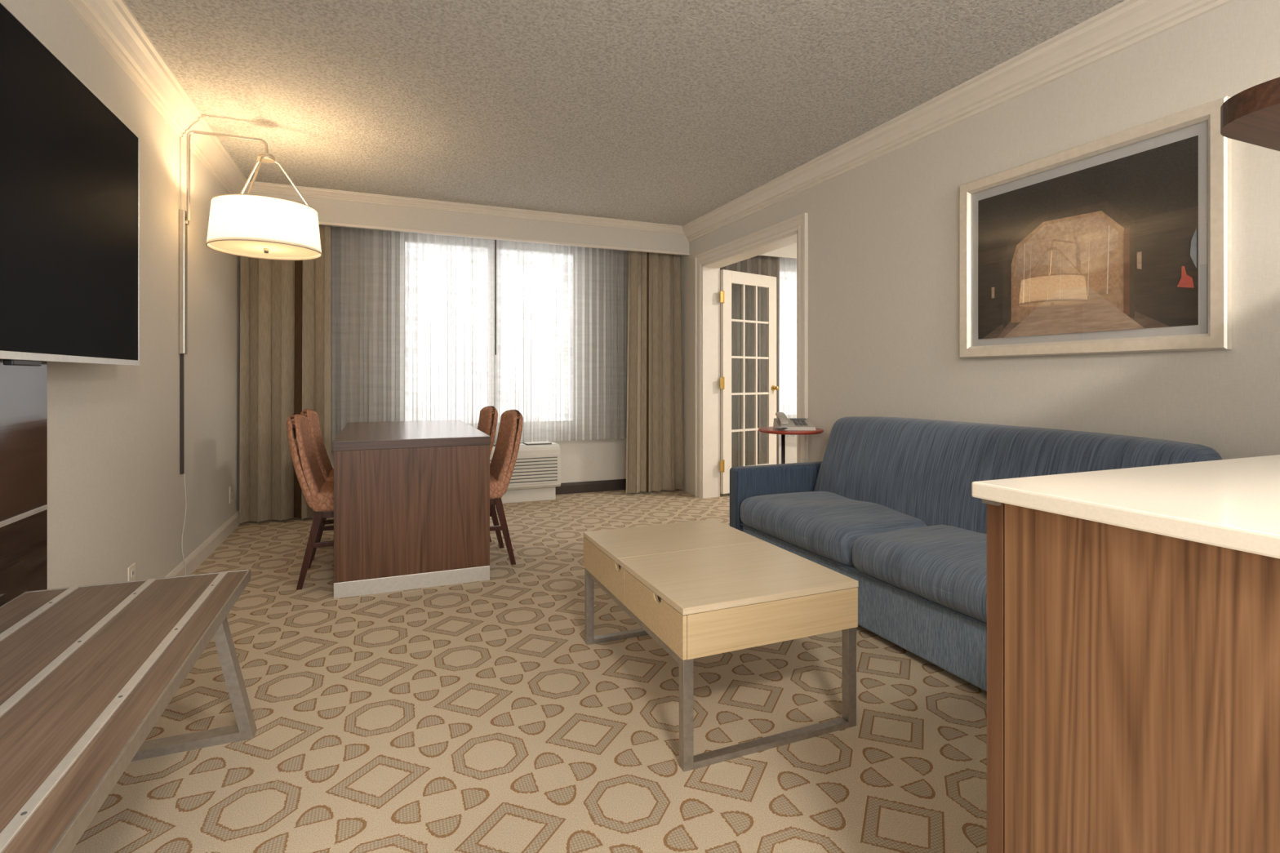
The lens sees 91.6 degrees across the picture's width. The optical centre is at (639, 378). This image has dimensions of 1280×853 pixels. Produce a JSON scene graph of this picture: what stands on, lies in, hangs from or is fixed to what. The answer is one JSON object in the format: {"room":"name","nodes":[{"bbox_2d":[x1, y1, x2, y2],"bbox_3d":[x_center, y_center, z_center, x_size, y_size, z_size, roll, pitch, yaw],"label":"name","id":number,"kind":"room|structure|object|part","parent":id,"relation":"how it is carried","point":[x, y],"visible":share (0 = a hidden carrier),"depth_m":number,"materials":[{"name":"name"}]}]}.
{"room":"hotel room","nodes":[
{"label":"hotel room","id":0,"kind":"room"},
{"bbox_2d":[0,0,240,589],"bbox_3d":[-1.709,-0.160,1.405,0.150,2.430,7.100,0,0,-22],"label":"wall","id":1,"kind":"structure","parent":0,"point":[116,491],"depth_m":2.77,"materials":[{"name":"paint"}]},
{"bbox_2d":[0,359,47,606],"bbox_3d":[-1.491,0.345,1.096,0.018,1.180,1.762,0,0,-22],"label":"board","id":2,"kind":"object","parent":1,"relation":"attached to","point":[23,388],"depth_m":1.78,"materials":[{"name":"brown wood"}]},
{"bbox_3d":[-1.485,0.395,1.100,0.004,0.014,1.745,0,0,-22],"label":"metal strip","id":3,"kind":"part","parent":2,"relation":"part of","materials":[{"name":"silver metal"}]},
{"bbox_2d":[0,0,139,366],"bbox_3d":[-1.658,-0.469,1.640,0.122,0.873,1.456,0,0,-22],"label":"television","id":4,"kind":"object","parent":1,"relation":"attached to","point":[69,165],"visible":1,"depth_m":1.77,"materials":[{"name":"black plastic"}]},
{"bbox_2d":[127,563,135,581],"bbox_3d":[-2.108,0.835,2.582,0.009,0.116,0.072,0,0,-22],"label":"wall outlet","id":5,"kind":"object","parent":1,"relation":"attached to","point":[131,569],"visible":0.57,"depth_m":2.57,"materials":[{"name":"paint"}]},
{"bbox_2d":[64,0,247,193],"bbox_3d":[-1.520,-1.309,1.266,0.095,0.132,6.700,0,0,-22],"label":"trim","id":6,"kind":"structure","parent":1,"relation":"attached to","point":[112,22],"depth_m":2.71,"materials":[{"name":"paint"}]},
{"bbox_2d":[164,510,240,577],"bbox_3d":[-1.633,1.005,1.436,0.014,0.100,7.100,0,0,-22],"label":"baseboard","id":7,"kind":"structure","parent":1,"relation":"attached to","point":[203,551],"depth_m":3.64,"materials":[{"name":"paint"}]},
{"bbox_2d":[229,484,232,503],"bbox_3d":[-2.798,0.795,4.255,0.009,0.116,0.072,0,0,-22],"label":"wall outlet","id":8,"kind":"object","parent":1,"relation":"attached to","point":[231,486],"visible":1,"depth_m":4.25,"materials":[{"name":"paint"}]},
{"bbox_2d":[178,129,322,575],"bbox_3d":[-2.069,-0.131,3.333,0.654,2.315,0.538,0,0,-22],"label":"wall lamp","id":9,"kind":"object","parent":1,"relation":"attached to","point":[257,226],"visible":0.98,"depth_m":3.20,"materials":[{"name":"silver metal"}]},
{"bbox_3d":[-2.365,0.185,3.211,0.014,0.620,0.018,0,0,-22],"label":"cord","id":10,"kind":"part","parent":9,"relation":"part of","materials":[{"name":"metal"}]},
{"bbox_3d":[-2.324,0.761,3.140,0.020,0.532,0.191,0,0,-22],"label":"cord","id":11,"kind":"part","parent":9,"relation":"part of","materials":[{"name":"white plastic"}]},
{"bbox_3d":[-2.177,-1.052,3.289,0.366,0.473,0.016,0,0,-22],"label":"arm","id":12,"kind":"part","parent":9,"relation":"part of","materials":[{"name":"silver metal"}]},
{"bbox_3d":[-2.148,-1.052,3.397,0.213,0.270,0.012,0,0,18],"label":"rod","id":13,"kind":"part","parent":9,"relation":"part of","materials":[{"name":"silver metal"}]},
{"bbox_3d":[-1.985,-1.052,3.219,0.012,0.270,0.213,0,0,-12],"label":"rod","id":14,"kind":"part","parent":9,"relation":"part of","materials":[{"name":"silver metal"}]},
{"bbox_3d":[-2.015,-0.803,3.355,0.532,0.233,0.532,0,0,-22],"label":"lamp shade","id":15,"kind":"part","parent":9,"relation":"part of","materials":[{"name":"fabric"}]},
{"bbox_2d":[208,240,319,257],"bbox_3d":[-2.015,-0.701,3.355,0.520,0.003,0.520,0,0,-22],"label":"diffuser","id":16,"kind":"object","parent":9,"relation":"attached to","point":[245,248],"depth_m":3.35,"materials":[{"name":"plastic"}]},
{"bbox_3d":[-1.912,-1.052,3.449,0.213,0.270,0.012,0,0,-42],"label":"rod","id":17,"kind":"part","parent":9,"relation":"part of","materials":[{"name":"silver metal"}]},
{"bbox_2d":[71,485,986,852],"bbox_3d":[1.484,1.080,2.802,7.120,0.050,7.250,0,0,-22],"label":"floor","id":18,"kind":"structure","parent":0,"point":[478,717],"depth_m":1.87,"materials":[{"name":"carpet"}]},
{"bbox_2d":[0,568,257,852],"bbox_3d":[-1.144,0.827,1.062,0.603,0.456,1.735,0,0,-22],"label":"bench","id":19,"kind":"object","parent":18,"relation":"on","point":[87,673],"visible":1,"depth_m":1.28,"materials":[{"name":"brown wood"}]},
{"bbox_3d":[-1.198,0.846,1.821,0.123,0.418,0.052,0,0,-22],"label":"frame","id":20,"kind":"part","parent":19,"relation":"part of","materials":[{"name":"metal"}]},
{"bbox_2d":[286,413,333,590],"bbox_3d":[-1.578,0.623,3.362,0.567,0.865,0.433,0,0,-22],"label":"dining chair","id":21,"kind":"object","parent":18,"relation":"on","point":[318,494],"visible":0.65,"depth_m":3.12,"materials":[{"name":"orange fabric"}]},
{"bbox_3d":[-1.754,0.430,3.290,0.186,0.480,0.433,0,0,-22],"label":"backrest","id":22,"kind":"part","parent":21,"relation":"part of","materials":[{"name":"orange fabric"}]},
{"bbox_3d":[-1.659,0.865,3.129,0.122,0.380,0.038,0,0,-22],"label":"leg","id":23,"kind":"part","parent":21,"relation":"part of","materials":[{"name":"brown wood"}]},
{"bbox_3d":[-1.800,0.865,3.471,0.122,0.380,0.038,0,0,-22],"label":"leg","id":24,"kind":"part","parent":21,"relation":"part of","materials":[{"name":"brown wood"}]},
{"bbox_3d":[-1.520,0.621,3.386,0.440,0.118,0.428,0,0,-22],"label":"seat","id":25,"kind":"part","parent":21,"relation":"part of","materials":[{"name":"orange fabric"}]},
{"bbox_2d":[300,408,333,559],"bbox_3d":[-1.784,0.623,3.861,0.567,0.865,0.433,0,0,-22],"label":"dining chair","id":26,"kind":"object","parent":18,"relation":"on","point":[326,467],"visible":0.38,"depth_m":3.70,"materials":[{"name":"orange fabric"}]},
{"bbox_3d":[-1.960,0.430,3.789,0.186,0.480,0.433,0,0,-22],"label":"backrest","id":27,"kind":"part","parent":26,"relation":"part of","materials":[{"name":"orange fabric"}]},
{"bbox_3d":[-1.865,0.865,3.628,0.122,0.380,0.038,0,0,-22],"label":"leg","id":28,"kind":"part","parent":26,"relation":"part of","materials":[{"name":"brown wood"}]},
{"bbox_3d":[-2.006,0.865,3.970,0.122,0.380,0.038,0,0,-22],"label":"leg","id":29,"kind":"part","parent":26,"relation":"part of","materials":[{"name":"brown wood"}]},
{"bbox_3d":[-1.726,0.621,3.886,0.440,0.118,0.428,0,0,-22],"label":"seat","id":30,"kind":"part","parent":26,"relation":"part of","materials":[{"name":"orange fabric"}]},
{"bbox_2d":[333,419,490,599],"bbox_3d":[-1.389,0.679,3.754,0.742,0.751,1.400,0,0,-22],"label":"dining table","id":31,"kind":"object","parent":18,"relation":"on","point":[411,499],"visible":1,"depth_m":3.11,"materials":[{"name":"brown wood"}]},
{"bbox_3d":[-1.133,1.018,3.132,0.734,0.075,0.050,0,0,-22],"label":"kick plate","id":32,"kind":"part","parent":31,"relation":"part of","materials":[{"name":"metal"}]},
{"bbox_2d":[477,405,497,542],"bbox_3d":[-1.240,0.623,4.107,0.567,0.865,0.433,0,0,-22],"label":"dining chair","id":33,"kind":"object","parent":18,"relation":"on","point":[488,416],"visible":0.23,"depth_m":4.02,"materials":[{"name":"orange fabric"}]},
{"bbox_3d":[-1.064,0.430,4.180,0.186,0.480,0.433,0,0,-22],"label":"backrest","id":34,"kind":"part","parent":33,"relation":"part of","materials":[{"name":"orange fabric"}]},
{"bbox_2d":[489,409,523,564],"bbox_3d":[-0.984,0.623,3.618,0.567,0.865,0.433,0,0,-22],"label":"dining chair","id":35,"kind":"object","parent":18,"relation":"on","point":[504,456],"visible":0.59,"depth_m":3.51,"materials":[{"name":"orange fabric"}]},
{"bbox_3d":[-1.043,0.621,3.594,0.440,0.118,0.428,0,0,-22],"label":"seat","id":36,"kind":"part","parent":35,"relation":"part of","materials":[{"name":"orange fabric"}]},
{"bbox_3d":[-0.903,0.865,3.851,0.122,0.380,0.038,0,0,-22],"label":"leg","id":37,"kind":"part","parent":35,"relation":"part of","materials":[{"name":"brown wood"}]},
{"bbox_3d":[-0.762,0.865,3.509,0.122,0.380,0.038,0,0,-22],"label":"leg","id":38,"kind":"part","parent":35,"relation":"part of","materials":[{"name":"brown wood"}]},
{"bbox_3d":[-0.808,0.430,3.690,0.186,0.480,0.433,0,0,-22],"label":"backrest","id":39,"kind":"part","parent":35,"relation":"part of","materials":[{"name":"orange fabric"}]},
{"bbox_2d":[489,441,560,503],"bbox_3d":[-1.226,0.808,5.284,1.060,0.494,0.296,0,0,-22],"label":"air conditioner","id":40,"kind":"object","parent":18,"relation":"on","point":[536,473],"visible":0.37,"depth_m":5.29,"materials":[{"name":"plastic"}]},
{"bbox_3d":[-0.899,0.571,5.437,0.220,0.008,0.160,0,0,-22],"label":"control panel","id":41,"kind":"part","parent":40,"relation":"part of","materials":[{"name":"white plastic"}]},
{"bbox_2d":[583,519,858,772],"bbox_3d":[0.218,0.835,2.185,0.592,0.440,0.895,0,0,-22],"label":"coffee table","id":42,"kind":"object","parent":18,"relation":"on","point":[704,588],"visible":1,"depth_m":1.88,"materials":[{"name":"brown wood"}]},
{"bbox_3d":[-0.134,0.694,2.278,0.012,0.118,0.453,0,0,-22],"label":"drawer","id":43,"kind":"part","parent":42,"relation":"part of","materials":[{"name":"brown wood"}]},
{"bbox_3d":[0.036,0.694,1.865,0.012,0.118,0.438,0,0,-22],"label":"drawer","id":44,"kind":"part","parent":42,"relation":"part of","materials":[{"name":"brown wood"}]},
{"bbox_3d":[0.122,0.624,2.417,0.592,0.018,0.394,0,0,-22],"label":"lid","id":45,"kind":"part","parent":42,"relation":"part of","materials":[{"name":"brown wood"}]},
{"bbox_3d":[0.293,0.624,2.002,0.592,0.018,0.499,0,0,-22],"label":"lid","id":46,"kind":"part","parent":42,"relation":"part of","materials":[{"name":"brown wood"}]},
{"bbox_2d":[758,426,823,463],"bbox_3d":[0.947,0.688,3.911,0.400,0.735,0.400,0,0,-22],"label":"side table","id":47,"kind":"object","parent":18,"relation":"on","point":[771,430],"visible":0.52,"depth_m":3.79,"materials":[{"name":"red paint"}]},
{"bbox_3d":[0.909,0.691,3.949,0.024,0.704,0.024,0,0,-22],"label":"post","id":48,"kind":"part","parent":47,"relation":"part of","materials":[{"name":"black plastic"}]},
{"bbox_2d":[773,412,816,430],"bbox_3d":[0.952,0.269,3.876,0.256,0.102,0.250,0,0,3],"label":"telephone","id":49,"kind":"object","parent":47,"relation":"on","point":[781,422],"visible":1,"depth_m":3.85,"materials":[{"name":"plastic"}]},
{"bbox_3d":[0.861,0.308,3.782,0.096,0.013,0.027,0,0,-42],"label":"coiled cord","id":50,"kind":"part","parent":49,"relation":"part of","materials":[{"name":"grey plastic"}]},
{"bbox_2d":[729,416,1222,691],"bbox_3d":[1.226,0.630,2.685,0.787,0.850,2.030,0,0,-22],"label":"sofa","id":51,"kind":"object","parent":18,"relation":"on","point":[889,507],"visible":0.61,"depth_m":2.61,"materials":[{"name":"blue fabric"}]},
{"bbox_3d":[0.866,0.750,3.580,0.770,0.510,0.100,0,0,-22],"label":"arm","id":52,"kind":"part","parent":51,"relation":"part of"},
{"bbox_2d":[740,491,927,565],"bbox_3d":[0.974,0.708,3.100,0.637,0.184,0.864,0,0,-22],"label":"seat cushion","id":53,"kind":"object","parent":51,"relation":"on","point":[824,526],"depth_m":2.92,"materials":[{"name":"blue fabric"}]},
{"bbox_2d":[852,524,986,623],"bbox_3d":[1.323,0.708,2.254,0.637,0.184,0.954,0,0,-22],"label":"seat cushion","id":54,"kind":"object","parent":51,"relation":"on","point":[941,567],"depth_m":2.27,"materials":[{"name":"blue fabric"}]},
{"bbox_3d":[1.447,0.480,2.770,0.305,0.550,1.838,0,0,-22],"label":"backrest","id":55,"kind":"part","parent":51,"relation":"part of","materials":[{"name":"blue fabric"}]},
{"bbox_2d":[971,454,1279,852],"bbox_3d":[1.496,0.600,0.768,1.827,0.910,0.980,0,0,-22],"label":"cabinet","id":56,"kind":"object","parent":18,"relation":"on","point":[1133,614],"depth_m":0.71,"materials":[{"name":"wood"}]},
{"bbox_2d":[971,454,1279,559],"bbox_3d":[1.496,0.156,0.768,1.827,0.022,0.980,0,0,-22],"label":"countertop","id":57,"kind":"structure","parent":56,"relation":"on","point":[1232,504],"depth_m":0.77,"materials":[{"name":"stone"}]},
{"bbox_2d":[331,435,796,483],"bbox_3d":[0.132,-0.160,6.084,7.120,2.430,0.150,0,0,-22],"label":"wall","id":58,"kind":"structure","parent":0,"point":[598,460],"depth_m":5.79,"materials":[{"name":"paint"}]},
{"bbox_2d":[555,479,626,494],"bbox_3d":[-1.344,1.005,5.387,3.560,0.100,0.014,0,0,-22],"label":"baseboard","id":59,"kind":"structure","parent":58,"relation":"attached to","point":[617,484],"depth_m":5.75,"materials":[{"name":"black wood"}]},
{"bbox_2d":[124,0,1124,226],"bbox_3d":[1.484,-1.415,2.802,7.120,0.080,7.250,0,0,-22],"label":"ceiling","id":60,"kind":"structure","parent":0,"point":[667,112],"depth_m":2.86,"materials":[{"name":"white paint"}]},
{"bbox_2d":[240,181,689,255],"bbox_3d":[-1.189,-1.250,5.011,3.560,0.250,0.076,0,0,-22],"label":"window valance","id":61,"kind":"object","parent":60,"relation":"attached to","point":[340,208],"visible":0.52,"depth_m":4.97,"materials":[{"name":"paint"}]},
{"bbox_3d":[-1.184,-1.345,5.000,3.560,0.059,0.052,0,0,-22],"label":"moulding","id":62,"kind":"part","parent":61,"relation":"part of","materials":[{"name":"paint"}]},
{"bbox_3d":[-1.196,-1.134,5.029,3.560,0.018,0.036,0,0,-22],"label":"moulding","id":63,"kind":"part","parent":61,"relation":"part of","materials":[{"name":"paint"}]},
{"bbox_2d":[720,255,779,485],"bbox_3d":[1.069,-0.155,6.084,0.724,2.380,0.077,0,0,-22],"label":"curtain","id":64,"kind":"object","parent":60,"relation":"hanging from","point":[758,264],"visible":0.44,"depth_m":6.10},
{"bbox_2d":[778,257,796,436],"bbox_3d":[2.094,-0.370,6.660,1.850,1.950,0.042,0,0,-22],"label":"sheer curtain","id":65,"kind":"object","parent":60,"relation":"hanging from","point":[788,266],"visible":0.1,"depth_m":6.42,"materials":[{"name":"fabric"}]},
{"bbox_3d":[-1.242,-1.360,5.140,3.520,0.030,0.030,0,0,-22],"label":"track","id":66,"kind":"object","parent":60,"relation":"attached to","visible":0},
{"bbox_2d":[239,224,331,523],"bbox_3d":[-2.594,-0.155,4.567,0.585,2.380,0.132,0,0,-22],"label":"curtain","id":67,"kind":"object","parent":66,"relation":"hanging from","point":[285,305],"visible":0.62,"depth_m":4.54,"materials":[{"name":"beige fabric"}]},
{"bbox_2d":[495,240,496,355],"bbox_3d":[-1.211,-0.765,5.223,0.010,1.140,0.010,0,0,-22],"label":"wand","id":68,"kind":"object","parent":66,"relation":"hanging from","point":[495,240],"visible":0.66,"depth_m":5.22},
{"bbox_2d":[626,250,684,493],"bbox_3d":[0.141,-0.155,5.693,0.581,2.380,0.095,0,0,-22],"label":"curtain","id":69,"kind":"object","parent":66,"relation":"hanging from","point":[655,397],"visible":0.92,"depth_m":5.68,"materials":[{"name":"beige fabric"}]},
{"bbox_3d":[-1.295,-1.360,5.269,3.520,0.030,0.030,0,0,-22],"label":"track","id":70,"kind":"object","parent":60,"relation":"attached to","visible":0},
{"bbox_2d":[330,226,493,449],"bbox_3d":[-1.826,-0.395,5.066,1.322,1.900,0.057,0,0,-22],"label":"sheer curtain","id":71,"kind":"object","parent":70,"relation":"hanging from","point":[412,313],"visible":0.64,"depth_m":5.04,"materials":[{"name":"fabric"}]},
{"bbox_2d":[493,239,628,443],"bbox_3d":[-0.658,-0.395,5.510,1.255,1.900,0.057,0,0,-22],"label":"sheer curtain","id":72,"kind":"object","parent":70,"relation":"hanging from","point":[561,358],"visible":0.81,"depth_m":5.49,"materials":[{"name":"fabric"}]},
{"bbox_2d":[759,243,796,258],"bbox_3d":[2.100,-1.280,6.392,3.245,0.190,0.020,0,0,-22],"label":"trim","id":73,"kind":"structure","parent":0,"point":[788,251],"depth_m":6.11,"materials":[{"name":"paint"}]},
{"bbox_2d":[679,0,1279,494],"bbox_3d":[1.728,-0.160,2.821,0.165,2.430,7.100,0,0,-22],"label":"wall","id":74,"kind":"structure","parent":0,"point":[884,232],"depth_m":2.73,"materials":[{"name":"paint"}]},
{"bbox_2d":[720,269,778,493],"bbox_3d":[1.008,0.033,5.677,0.740,1.985,0.099,0,0,-36],"label":"door","id":75,"kind":"structure","parent":74,"relation":"in","point":[728,277],"depth_m":5.66,"materials":[{"name":"paint"}]},
{"bbox_3d":[0.724,0.775,5.477,0.046,0.110,0.012,0,0,-36],"label":"hinge","id":76,"kind":"part","parent":75,"relation":"part of","materials":[{"name":"gold metal"}]},
{"bbox_3d":[0.724,0.045,5.477,0.046,0.110,0.012,0,0,-36],"label":"hinge","id":77,"kind":"part","parent":75,"relation":"part of","materials":[{"name":"gold metal"}]},
{"bbox_3d":[0.724,-0.715,5.477,0.046,0.110,0.012,0,0,-36],"label":"hinge","id":78,"kind":"part","parent":75,"relation":"part of","materials":[{"name":"gold metal"}]},
{"bbox_3d":[1.006,-0.022,5.714,0.490,1.655,0.028,0,0,-36],"label":"muntins","id":79,"kind":"part","parent":75,"relation":"part of","materials":[{"name":"white wood"}]},
{"bbox_3d":[1.276,0.095,5.852,0.052,0.052,0.062,0,0,-36],"label":"knob","id":80,"kind":"part","parent":75,"relation":"part of","materials":[{"name":"gold metal"}]},
{"bbox_2d":[694,213,808,497],"bbox_3d":[0.876,-0.018,4.861,0.196,2.145,1.570,0,0,-22],"label":"door frame","id":81,"kind":"structure","parent":74,"relation":"attached to","point":[710,270],"depth_m":5.46,"materials":[{"name":"paint"}]},
{"bbox_2d":[682,0,1235,242],"bbox_3d":[1.684,-1.309,2.587,0.095,0.132,6.700,0,0,-22],"label":"trim","id":82,"kind":"structure","parent":74,"relation":"attached to","point":[1126,24],"depth_m":2.84,"materials":[{"name":"paint"}]},
{"bbox_2d":[960,95,1231,358],"bbox_3d":[1.743,-0.511,2.521,0.034,0.832,1.026,0,0,-22],"label":"framed picture","id":83,"kind":"object","parent":74,"relation":"attached to","point":[1121,242],"visible":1,"depth_m":2.39,"materials":[{"name":"silver wood"}]},
{"bbox_3d":[1.558,-0.511,2.970,0.034,0.832,0.055,0,0,-22],"label":"rail","id":84,"kind":"part","parent":83,"relation":"part of","materials":[{"name":"white wood"}]},
{"bbox_2d":[977,135,1198,339],"bbox_3d":[1.749,-0.507,2.524,0.001,0.650,0.852,0,0,-22],"label":"print","id":85,"kind":"object","parent":83,"relation":"attached to","point":[1108,246],"depth_m":2.43,"materials":[{"name":"brown paper"}]},
{"bbox_3d":[1.743,-0.899,2.521,0.034,0.055,1.026,0,0,-22],"label":"rail","id":86,"kind":"part","parent":83,"relation":"part of","materials":[{"name":"white wood"}]},
{"bbox_3d":[1.743,-0.122,2.521,0.034,0.055,1.026,0,0,-22],"label":"rail","id":87,"kind":"part","parent":83,"relation":"part of","materials":[{"name":"white wood"}]},
{"bbox_3d":[1.928,-0.511,2.072,0.034,0.832,0.055,0,0,-22],"label":"rail","id":88,"kind":"part","parent":83,"relation":"part of","materials":[{"name":"white wood"}]},
{"bbox_2d":[1220,76,1279,151],"bbox_3d":[1.695,-0.459,1.018,1.270,0.042,0.690,0,0,-22],"label":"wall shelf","id":89,"kind":"object","parent":74,"relation":"attached to","point":[1252,115],"visible":1,"depth_m":1.06,"materials":[{"name":"brown wood"}]}
]}

